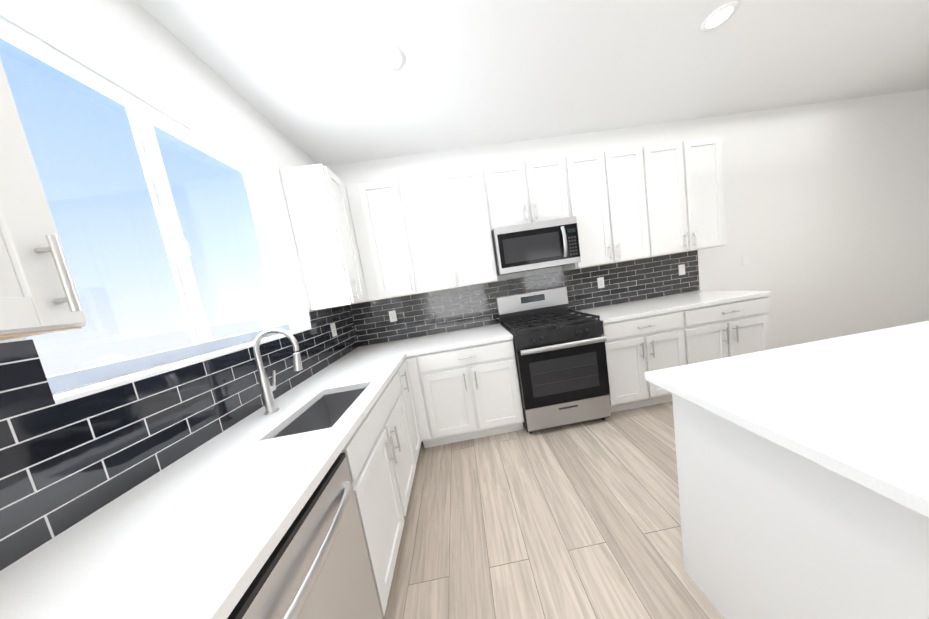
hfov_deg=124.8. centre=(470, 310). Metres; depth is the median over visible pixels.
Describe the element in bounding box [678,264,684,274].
outlet
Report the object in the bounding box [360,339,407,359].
countertop
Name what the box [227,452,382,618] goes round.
dishwasher
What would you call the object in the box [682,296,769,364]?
base cabinet
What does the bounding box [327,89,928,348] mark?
wall
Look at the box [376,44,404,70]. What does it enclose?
recessed light
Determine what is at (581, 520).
floor
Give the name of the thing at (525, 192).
upper cabinet
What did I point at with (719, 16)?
recessed light
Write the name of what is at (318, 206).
upper cabinet
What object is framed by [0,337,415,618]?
countertop
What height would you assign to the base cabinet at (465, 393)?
0.878 m
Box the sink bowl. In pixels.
[274,388,365,437]
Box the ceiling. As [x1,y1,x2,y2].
[135,0,928,165]
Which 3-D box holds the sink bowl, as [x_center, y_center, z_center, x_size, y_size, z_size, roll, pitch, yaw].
[-0.673,0.651,1.203,0.324,0.319,0.514,-9,6,-3]
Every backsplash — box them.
[0,305,358,570]
[350,250,699,346]
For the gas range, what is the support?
on the floor
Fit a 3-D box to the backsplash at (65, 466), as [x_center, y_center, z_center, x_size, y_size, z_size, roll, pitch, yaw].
[-1.147,0.256,1.329,0.009,0.503,2.467,-9,6,-3]
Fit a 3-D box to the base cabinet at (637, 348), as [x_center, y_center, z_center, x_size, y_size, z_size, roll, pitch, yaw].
[1.540,0.456,2.439,0.750,0.878,0.662,-9,6,-3]
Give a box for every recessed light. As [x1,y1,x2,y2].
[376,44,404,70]
[701,1,738,31]
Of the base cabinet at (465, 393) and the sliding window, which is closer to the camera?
the sliding window
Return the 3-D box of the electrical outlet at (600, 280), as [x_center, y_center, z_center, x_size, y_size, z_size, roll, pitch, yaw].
[1.437,-0.307,2.677,0.072,0.116,0.007,-9,6,-3]
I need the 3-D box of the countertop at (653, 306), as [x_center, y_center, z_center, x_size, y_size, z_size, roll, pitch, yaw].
[1.869,-0.060,2.425,1.574,0.035,0.633,-9,6,-3]
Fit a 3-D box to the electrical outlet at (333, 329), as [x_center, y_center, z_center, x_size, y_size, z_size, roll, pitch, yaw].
[-1.194,0.167,2.118,0.007,0.116,0.072,-9,6,-3]
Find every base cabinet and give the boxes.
[341,372,415,616]
[396,360,420,462]
[405,339,523,447]
[602,310,685,412]
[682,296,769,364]
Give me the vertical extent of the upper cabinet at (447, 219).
1.037 m
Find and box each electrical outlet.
[330,323,336,336]
[388,310,396,321]
[597,277,604,287]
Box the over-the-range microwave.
[492,216,580,275]
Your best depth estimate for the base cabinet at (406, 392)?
1.88 m
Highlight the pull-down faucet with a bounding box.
[253,328,302,414]
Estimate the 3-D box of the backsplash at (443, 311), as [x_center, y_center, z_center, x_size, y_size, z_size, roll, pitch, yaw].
[0.677,-0.149,2.650,3.853,0.456,0.009,-9,6,-3]
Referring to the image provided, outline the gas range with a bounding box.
[496,287,610,433]
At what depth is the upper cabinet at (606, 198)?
2.29 m
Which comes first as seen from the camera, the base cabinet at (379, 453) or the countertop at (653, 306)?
the base cabinet at (379, 453)
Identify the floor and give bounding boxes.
[382,401,723,618]
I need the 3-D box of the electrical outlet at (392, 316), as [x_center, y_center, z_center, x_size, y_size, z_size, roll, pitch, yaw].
[-0.822,0.059,2.560,0.072,0.116,0.007,-9,6,-3]
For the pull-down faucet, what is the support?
on the countertop at (199, 532)
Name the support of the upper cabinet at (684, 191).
attached to the wall at (826, 209)
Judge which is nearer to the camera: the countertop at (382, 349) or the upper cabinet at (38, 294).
the upper cabinet at (38, 294)
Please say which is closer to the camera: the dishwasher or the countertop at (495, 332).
the dishwasher
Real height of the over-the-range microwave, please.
0.413 m
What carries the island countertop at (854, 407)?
on the kitchen island
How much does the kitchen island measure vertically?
0.878 m
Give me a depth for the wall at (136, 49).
1.11 m
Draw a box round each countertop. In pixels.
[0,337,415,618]
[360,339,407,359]
[408,324,512,356]
[571,290,770,322]
[645,321,928,517]
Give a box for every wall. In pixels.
[0,0,316,403]
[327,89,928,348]
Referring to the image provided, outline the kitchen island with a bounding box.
[672,393,928,618]
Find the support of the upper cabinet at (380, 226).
attached to the wall at (826, 209)
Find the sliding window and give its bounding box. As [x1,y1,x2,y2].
[0,16,291,394]
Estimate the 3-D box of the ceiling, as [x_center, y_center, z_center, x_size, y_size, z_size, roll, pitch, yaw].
[2.326,-1.707,-0.909,7.660,0.100,7.400,-9,6,-3]
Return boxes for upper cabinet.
[0,60,86,340]
[279,164,368,310]
[345,178,418,300]
[398,167,497,293]
[482,157,569,231]
[561,146,648,270]
[641,136,725,256]

